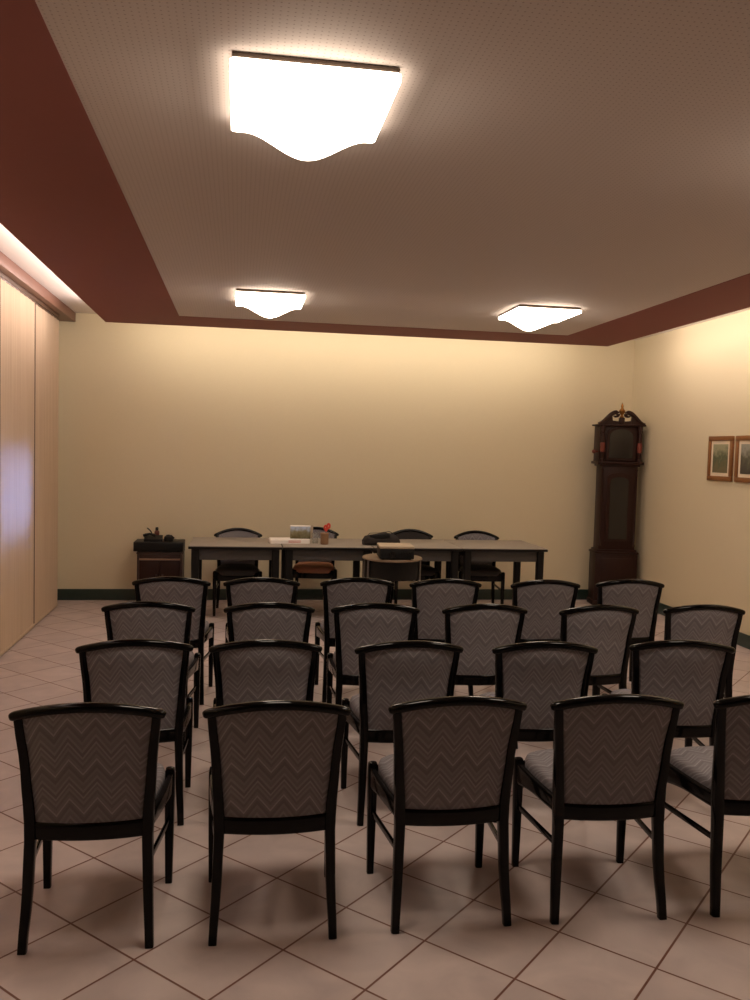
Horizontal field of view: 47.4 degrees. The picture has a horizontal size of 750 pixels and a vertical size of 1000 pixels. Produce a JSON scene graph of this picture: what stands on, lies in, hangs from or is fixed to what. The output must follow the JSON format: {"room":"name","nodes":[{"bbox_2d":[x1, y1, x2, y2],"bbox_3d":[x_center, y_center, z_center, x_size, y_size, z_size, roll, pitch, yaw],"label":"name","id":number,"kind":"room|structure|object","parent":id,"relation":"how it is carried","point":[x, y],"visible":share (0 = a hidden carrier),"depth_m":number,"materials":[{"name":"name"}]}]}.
{"room":"conference room","nodes":[
{"label":"conference room","id":0,"kind":"room"},
{"bbox_2d":[57,313,634,588],"bbox_3d":[-0.217,-0.397,9.542,6.830,3.020,0.150,1,3,-9],"label":"wall","id":1,"kind":"structure","parent":0,"point":[185,432],"depth_m":9.39,"materials":[{"name":"beige paint"}]},
{"bbox_2d":[57,589,587,599],"bbox_3d":[-0.243,1.055,9.544,6.430,0.120,0.014,1,3,-9],"label":"baseboard","id":2,"kind":"structure","parent":1,"relation":"attached to","point":[62,594],"depth_m":9.30,"materials":[{"name":"black wood"}]},
{"bbox_2d":[0,600,749,999],"bbox_3d":[0.590,1.487,4.288,6.830,0.100,11.090,1,3,-9],"label":"floor","id":3,"kind":"structure","parent":0,"point":[609,941],"depth_m":3.15,"materials":[{"name":"stone"}]},
{"bbox_2d":[8,702,175,954],"bbox_3d":[-0.967,1.051,2.994,0.495,0.839,0.525,1,3,-8],"label":"dining chair","id":4,"kind":"object","parent":3,"relation":"on","point":[89,771],"visible":1,"depth_m":2.78,"materials":[{"name":"black wood"}]},
{"bbox_2d":[75,639,193,825],"bbox_3d":[-1.082,0.996,3.904,0.495,0.839,0.525,1,3,-11],"label":"dining chair","id":5,"kind":"object","parent":3,"relation":"on","point":[143,672],"visible":0.66,"depth_m":3.68,"materials":[{"name":"grey fabric"}]},
{"bbox_2d":[101,601,200,752],"bbox_3d":[-1.245,0.941,4.801,0.495,0.839,0.525,1,3,-7],"label":"dining chair","id":6,"kind":"object","parent":3,"relation":"on","point":[157,620],"visible":0.45,"depth_m":4.56,"materials":[{"name":"grey fabric"}]},
{"bbox_2d":[136,549,184,579],"bbox_3d":[-2.253,0.811,8.995,0.468,0.563,0.384,1,3,-9],"label":"base cabinet","id":7,"kind":"object","parent":3,"relation":"on","point":[149,564],"visible":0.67,"depth_m":8.82,"materials":[{"name":"brown wood"}]},
{"bbox_2d":[133,539,184,551],"bbox_3d":[-2.257,0.478,8.961,0.500,0.104,0.344,1,3,-9],"label":"recorder","id":8,"kind":"object","parent":7,"relation":"on","point":[177,545],"visible":0.98,"depth_m":8.80,"materials":[{"name":"black plastic"}]},
{"bbox_2d":[143,528,162,541],"bbox_3d":[-2.316,0.360,8.903,0.200,0.135,0.160,1,3,-12],"label":"desk phone","id":9,"kind":"object","parent":8,"relation":"on","point":[148,537],"visible":1,"depth_m":8.88,"materials":[{"name":"black plastic"}]},
{"bbox_2d":[154,527,158,534],"bbox_3d":[-2.308,0.353,9.043,0.052,0.132,0.052,1,3,-9],"label":"spray bottle","id":10,"kind":"object","parent":8,"relation":"on","point":[156,531],"visible":0.7,"depth_m":9.03,"materials":[{"name":"red plastic"}]},
{"bbox_2d":[164,534,174,541],"bbox_3d":[-2.158,0.395,8.932,0.102,0.070,0.102,-1,4,-39],"label":"microphone base","id":11,"kind":"object","parent":8,"relation":"on","point":[168,538],"visible":1,"depth_m":8.90,"materials":[{"name":"black plastic"}]},
{"bbox_2d":[132,576,213,704],"bbox_3d":[-1.330,0.889,5.678,0.495,0.839,0.525,1,3,-6],"label":"dining chair","id":12,"kind":"object","parent":3,"relation":"on","point":[192,592],"visible":0.63,"depth_m":5.45,"materials":[{"name":"grey fabric"}]},
{"bbox_2d":[188,537,282,579],"bbox_3d":[-1.369,0.779,8.371,0.868,0.745,0.800,1,3,-9],"label":"conference table","id":13,"kind":"object","parent":3,"relation":"on","point":[202,548],"visible":0.63,"depth_m":8.03,"materials":[{"name":"grey laminate"}]},
{"bbox_2d":[213,528,261,615],"bbox_3d":[-1.391,0.719,8.651,0.497,0.836,0.525,1,3,-9],"label":"dining chair","id":14,"kind":"object","parent":3,"relation":"on","point":[226,570],"visible":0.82,"depth_m":8.53,"materials":[{"name":"black wood"}]},
{"bbox_2d":[223,577,299,642],"bbox_3d":[-0.770,0.899,5.753,0.495,0.839,0.525,1,3,-8],"label":"dining chair","id":15,"kind":"object","parent":3,"relation":"on","point":[252,589],"visible":0.35,"depth_m":5.50,"materials":[{"name":"grey fabric"}]},
{"bbox_2d":[209,639,321,706],"bbox_3d":[-0.516,1.008,3.966,0.495,0.839,0.525,1,3,-8],"label":"dining chair","id":16,"kind":"object","parent":3,"relation":"on","point":[259,669],"visible":0.58,"depth_m":3.73,"materials":[{"name":"grey fabric"}]},
{"bbox_2d":[223,602,314,642],"bbox_3d":[-0.612,0.954,4.868,0.495,0.839,0.525,1,3,-8],"label":"dining chair","id":17,"kind":"object","parent":3,"relation":"on","point":[258,620],"visible":0.35,"depth_m":4.62,"materials":[{"name":"grey fabric"}]},
{"bbox_2d":[202,700,350,945],"bbox_3d":[-0.363,1.063,3.073,0.495,0.839,0.525,1,3,-8],"label":"dining chair","id":18,"kind":"object","parent":3,"relation":"on","point":[274,769],"visible":1,"depth_m":2.86,"materials":[{"name":"grey fabric"}]},
{"bbox_2d":[292,527,338,603],"bbox_3d":[-0.636,0.719,8.965,0.497,0.840,0.525,1,3,-2],"label":"dining chair","id":19,"kind":"object","parent":3,"relation":"on","point":[301,569],"visible":0.46,"depth_m":8.74,"materials":[{"name":"black wood"}]},
{"bbox_2d":[281,538,373,579],"bbox_3d":[-0.510,0.794,8.509,0.868,0.745,0.800,1,3,-9],"label":"conference table","id":20,"kind":"object","parent":3,"relation":"on","point":[353,550],"visible":0.58,"depth_m":8.15,"materials":[{"name":"grey laminate"}]},
{"bbox_2d":[268,537,309,543],"bbox_3d":[-0.846,0.398,8.411,0.388,0.038,0.228,1,3,-13],"label":"paper stack","id":21,"kind":"object","parent":20,"relation":"on","point":[273,540],"visible":0.88,"depth_m":8.32,"materials":[{"name":"white paper"}]},
{"bbox_2d":[290,525,310,538],"bbox_3d":[-0.738,0.316,8.443,0.198,0.127,0.062,1,3,-6],"label":"box","id":22,"kind":"object","parent":21,"relation":"on","point":[296,531],"visible":1,"depth_m":8.41,"materials":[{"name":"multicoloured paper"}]},
{"bbox_2d":[310,525,312,537],"bbox_3d":[-0.706,0.313,8.529,0.174,0.124,0.022,1,3,-6],"label":"booklet","id":23,"kind":"object","parent":21,"relation":"on","point":[311,527],"visible":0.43,"depth_m":8.53,"materials":[{"name":"white paper"}]},
{"bbox_2d":[312,533,318,543],"bbox_3d":[-0.585,0.376,8.380,0.066,0.100,0.066,1,3,-9],"label":"drinking glass","id":24,"kind":"object","parent":20,"relation":"on","point":[315,536],"visible":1,"depth_m":8.36,"materials":[{"name":"white"}]},
{"bbox_2d":[320,532,328,544],"bbox_3d":[-0.492,0.376,8.324,0.082,0.112,0.082,1,3,-9],"label":"pencil cup","id":25,"kind":"object","parent":20,"relation":"on","point":[324,537],"visible":1,"depth_m":8.29,"materials":[{"name":"brown ceramic"}]},
{"bbox_2d":[323,523,330,532],"bbox_3d":[-0.468,0.320,8.324,0.071,0.195,0.016,1,3,-9],"label":"scissors","id":26,"kind":"object","parent":25,"relation":"in","point":[326,526],"visible":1,"depth_m":8.32,"materials":[{"name":"metal"}]},
{"bbox_2d":[315,577,393,701],"bbox_3d":[-0.155,0.910,5.856,0.495,0.839,0.525,1,3,-8],"label":"dining chair","id":27,"kind":"object","parent":3,"relation":"on","point":[351,590],"visible":0.47,"depth_m":5.62,"materials":[{"name":"grey fabric"}]},
{"bbox_2d":[327,603,419,704],"bbox_3d":[-0.027,0.966,4.935,0.495,0.839,0.525,1,3,-6],"label":"dining chair","id":28,"kind":"object","parent":3,"relation":"on","point":[360,624],"visible":0.62,"depth_m":4.70,"materials":[{"name":"grey fabric"}]},
{"bbox_2d":[362,553,421,581],"bbox_3d":[0.145,0.869,7.705,0.540,0.721,0.540,1,3,-9],"label":"stand","id":29,"kind":"object","parent":3,"relation":"on","point":[373,567],"visible":0.44,"depth_m":7.48,"materials":[{"name":"beige laminate"}]},
{"bbox_2d":[377,543,414,559],"bbox_3d":[0.180,0.455,7.560,0.304,0.122,0.290,1,3,-6],"label":"projector","id":30,"kind":"object","parent":29,"relation":"on","point":[384,550],"visible":1,"depth_m":7.44,"materials":[{"name":"black plastic"}]},
{"bbox_2d":[401,552,410,557],"bbox_3d":[0.269,0.479,7.444,0.092,0.048,0.006,1,3,-6],"label":"grille","id":31,"kind":"object","parent":30,"relation":"attached to","point":[403,554],"depth_m":7.44,"materials":[{"name":"black plastic"}]},
{"bbox_2d":[341,640,463,825],"bbox_3d":[0.110,1.022,4.018,0.495,0.839,0.525,1,3,-9],"label":"dining chair","id":32,"kind":"object","parent":3,"relation":"on","point":[393,672],"visible":0.66,"depth_m":3.79,"materials":[{"name":"grey fabric"}]},
{"bbox_2d":[390,529,440,603],"bbox_3d":[0.405,0.745,8.978,0.497,0.843,0.525,1,3,-9],"label":"dining chair","id":33,"kind":"object","parent":3,"relation":"on","point":[428,572],"visible":0.41,"depth_m":9.13,"materials":[{"name":"black wood"}]},
{"bbox_2d":[371,539,461,578],"bbox_3d":[0.349,0.809,8.646,0.868,0.745,0.800,1,3,-9],"label":"conference table","id":34,"kind":"object","parent":3,"relation":"on","point":[437,551],"visible":0.44,"depth_m":8.32,"materials":[{"name":"grey laminate"}]},
{"bbox_2d":[362,531,399,544],"bbox_3d":[0.061,0.373,8.428,0.365,0.135,0.205,1,3,-15],"label":"camera bag","id":35,"kind":"object","parent":34,"relation":"on","point":[381,537],"visible":0.8,"depth_m":8.34,"materials":[{"name":"black fabric"}]},
{"bbox_2d":[409,578,481,695],"bbox_3d":[0.427,0.922,5.909,0.495,0.839,0.525,1,3,-9],"label":"dining chair","id":36,"kind":"object","parent":3,"relation":"on","point":[431,596],"visible":0.46,"depth_m":5.67,"materials":[{"name":"grey fabric"}]},
{"bbox_2d":[366,696,526,933],"bbox_3d":[0.245,1.073,3.178,0.495,0.839,0.525,1,3,-9],"label":"dining chair","id":37,"kind":"object","parent":3,"relation":"on","point":[451,763],"visible":1,"depth_m":2.97,"materials":[{"name":"grey fabric"}]},
{"bbox_2d":[454,530,504,603],"bbox_3d":[1.098,0.762,9.070,0.497,0.836,0.525,1,3,-2],"label":"dining chair","id":38,"kind":"object","parent":3,"relation":"on","point":[480,571],"visible":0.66,"depth_m":8.95,"materials":[{"name":"black wood"}]},
{"bbox_2d":[442,603,527,748],"bbox_3d":[0.576,0.978,5.003,0.495,0.839,0.525,1,3,-8],"label":"dining chair","id":39,"kind":"object","parent":3,"relation":"on","point":[477,628],"visible":0.59,"depth_m":4.77,"materials":[{"name":"grey fabric"}]},
{"bbox_2d":[445,540,547,583],"bbox_3d":[1.208,0.824,8.784,0.868,0.745,0.800,1,3,-9],"label":"conference table","id":40,"kind":"object","parent":3,"relation":"on","point":[515,551],"visible":0.59,"depth_m":8.45,"materials":[{"name":"grey laminate"}]},
{"bbox_2d":[479,641,597,822],"bbox_3d":[0.734,1.035,4.083,0.495,0.839,0.525,1,3,-7],"label":"dining chair","id":41,"kind":"object","parent":3,"relation":"on","point":[538,674],"visible":0.59,"depth_m":3.85,"materials":[{"name":"grey fabric"}]},
{"bbox_2d":[510,579,579,642],"bbox_3d":[1.107,0.936,5.987,0.495,0.839,0.525,1,3,-9],"label":"dining chair","id":42,"kind":"object","parent":3,"relation":"on","point":[543,599],"visible":0.65,"depth_m":5.75,"materials":[{"name":"grey fabric"}]},
{"bbox_2d":[511,694,683,924],"bbox_3d":[0.826,1.084,3.256,0.495,0.839,0.525,1,3,-7],"label":"dining chair","id":43,"kind":"object","parent":3,"relation":"on","point":[609,758],"visible":1,"depth_m":3.05,"materials":[{"name":"grey fabric"}]},
{"bbox_2d":[559,604,638,695],"bbox_3d":[1.215,0.992,5.064,0.495,0.839,0.525,1,3,-13],"label":"dining chair","id":44,"kind":"object","parent":3,"relation":"on","point":[607,628],"visible":0.6,"depth_m":4.84,"materials":[{"name":"grey fabric"}]},
{"bbox_2d":[587,402,645,604],"bbox_3d":[2.696,0.046,9.647,0.565,2.279,0.285,1,3,-1],"label":"grandfather clock","id":45,"kind":"object","parent":3,"relation":"on","point":[617,450],"visible":0.97,"depth_m":9.53,"materials":[{"name":"brown wood"}]},
{"bbox_2d":[591,420,645,466],"bbox_3d":[2.733,-0.636,9.608,0.528,0.518,0.285,1,3,-1],"label":"hood","id":46,"kind":"object","parent":45,"relation":"attached to","point":[616,443],"depth_m":9.49,"materials":[{"name":"brown wood"}]},
{"bbox_2d":[596,579,664,694],"bbox_3d":[1.726,0.945,6.116,0.495,0.839,0.525,1,3,-7],"label":"dining chair","id":47,"kind":"object","parent":3,"relation":"on","point":[644,596],"visible":0.52,"depth_m":5.88,"materials":[{"name":"grey fabric"}]},
{"bbox_2d":[602,640,734,746],"bbox_3d":[1.410,1.047,4.189,0.495,0.839,0.525,1,3,-1],"label":"dining chair","id":48,"kind":"object","parent":3,"relation":"on","point":[694,673],"visible":0.61,"depth_m":3.96,"materials":[{"name":"grey fabric"}]},
{"bbox_2d":[631,604,745,697],"bbox_3d":[1.878,1.003,5.173,0.495,0.839,0.525,1,3,-5],"label":"dining chair","id":49,"kind":"object","parent":3,"relation":"on","point":[720,624],"visible":0.33,"depth_m":4.93,"materials":[{"name":"grey fabric"}]},
{"bbox_2d":[664,695,749,917],"bbox_3d":[1.429,1.096,3.333,0.495,0.839,0.525,1,3,-7],"label":"dining chair","id":50,"kind":"object","parent":3,"relation":"on","point":[718,775],"visible":0.9,"depth_m":3.13,"materials":[{"name":"grey fabric"}]},
{"bbox_2d":[0,223,749,340],"bbox_3d":[0.673,-1.637,4.110,6.830,0.120,11.090,1,3,-9],"label":"ceiling","id":51,"kind":"structure","parent":0,"point":[10,245],"depth_m":6.97,"materials":[{"name":"white paint"}]},
{"bbox_2d":[35,0,749,334],"bbox_3d":[0.675,-1.414,4.110,3.700,0.037,7.962,1,3,-9],"label":"ceiling","id":52,"kind":"structure","parent":0,"point":[592,156],"depth_m":3.40,"materials":[{"name":"white paint"}]},
{"bbox_2d":[235,289,305,317],"bbox_3d":[-0.820,-1.516,6.634,0.520,0.120,0.554,1,3,-9],"label":"ceiling lamp","id":53,"kind":"object","parent":52,"relation":"attached to","point":[268,304],"visible":1,"depth_m":6.39,"materials":[{"name":"white glass"}]},
{"bbox_2d":[236,289,304,294],"bbox_3d":[-0.818,-1.567,6.631,0.508,0.016,0.544,1,3,-9],"label":"frame","id":54,"kind":"object","parent":53,"relation":"on","point":[238,291],"depth_m":6.35,"materials":[{"name":"brown metal"}]},
{"bbox_2d":[230,52,400,160],"bbox_3d":[-0.218,-1.284,2.846,0.520,0.120,0.554,1,3,-9],"label":"ceiling lamp","id":55,"kind":"object","parent":52,"relation":"attached to","point":[307,109],"visible":1,"depth_m":2.70,"materials":[{"name":"white glass"}]},
{"bbox_2d":[232,52,399,72],"bbox_3d":[-0.216,-1.335,2.843,0.508,0.016,0.544,1,3,-9],"label":"frame","id":56,"kind":"object","parent":55,"relation":"on","point":[237,57],"depth_m":2.57,"materials":[{"name":"brown metal"}]},
{"bbox_2d":[0,0,749,345],"bbox_3d":[0.664,-1.409,4.041,5.124,0.040,9.330,1,3,-9],"label":"trim","id":57,"kind":"structure","parent":52,"relation":"attached to","point":[62,198],"depth_m":4.54,"materials":[{"name":"brown paint"}]},
{"bbox_2d":[498,305,581,330],"bbox_3d":[1.336,-1.478,6.979,0.520,0.120,0.554,1,3,-9],"label":"ceiling lamp","id":58,"kind":"object","parent":52,"relation":"attached to","point":[525,317],"visible":1,"depth_m":6.75,"materials":[{"name":"white glass"}]},
{"bbox_2d":[632,310,749,635],"bbox_3d":[3.880,-0.013,4.719,0.150,3.020,10.690,1,3,-9],"label":"wall","id":59,"kind":"structure","parent":0,"point":[691,384],"depth_m":8.57,"materials":[{"name":"beige paint"}]},
{"bbox_2d":[658,602,749,649],"bbox_3d":[3.761,1.433,4.781,0.014,0.120,10.676,1,3,-9],"label":"baseboard","id":60,"kind":"structure","parent":59,"relation":"attached to","point":[743,640],"depth_m":7.69,"materials":[{"name":"black wood"}]},
{"bbox_2d":[707,436,734,481],"bbox_3d":[3.261,-0.392,8.072,0.023,0.423,0.410,1,3,-9],"label":"framed picture","id":61,"kind":"object","parent":59,"relation":"attached to","point":[720,448],"visible":1,"depth_m":8.06,"materials":[{"name":"brown wood"}]},
{"bbox_2d":[712,444,728,472],"bbox_3d":[3.261,-0.392,8.071,0.003,0.269,0.250,1,3,-9],"label":"painting","id":62,"kind":"object","parent":61,"relation":"attached to","point":[720,452],"depth_m":8.07},
{"bbox_2d":[734,435,749,482],"bbox_3d":[3.335,-0.363,7.606,0.023,0.423,0.435,1,3,-9],"label":"framed picture","id":63,"kind":"object","parent":59,"relation":"attached to","point":[742,448],"visible":1,"depth_m":7.71,"materials":[{"name":"brown wood"}]},
{"bbox_2d":[740,444,749,473],"bbox_3d":[3.335,-0.363,7.606,0.003,0.269,0.275,1,3,-9],"label":"painting","id":64,"kind":"object","parent":63,"relation":"attached to","point":[744,448],"depth_m":7.67},
{"bbox_3d":[-2.617,-0.127,3.680,0.150,3.020,10.690,1,3,-9],"label":"wall","id":65,"kind":"structure","parent":0,"visible":0},
{"bbox_2d":[0,251,75,321],"bbox_3d":[-2.395,-1.568,3.627,0.222,0.125,10.690,1,3,-9],"label":"rail","id":66,"kind":"object","parent":65,"relation":"attached to","point":[10,271],"visible":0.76,"depth_m":7.19,"materials":[{"name":"brown wood"}]},
{"bbox_2d":[0,276,35,656],"bbox_3d":[-2.928,-0.269,7.012,0.012,2.884,1.131,1,3,-9],"label":"wall panel","id":67,"kind":"object","parent":66,"relation":"hanging from","point":[17,309],"visible":1,"depth_m":6.96,"materials":[{"name":"beige fabric"}]},
{"bbox_2d":[34,303,58,625],"bbox_3d":[-3.107,-0.334,8.063,0.012,2.884,1.090,1,3,-9],"label":"wall panel","id":68,"kind":"object","parent":66,"relation":"hanging from","point":[47,324],"visible":0.95,"depth_m":8.09,"materials":[{"name":"beige fabric"}]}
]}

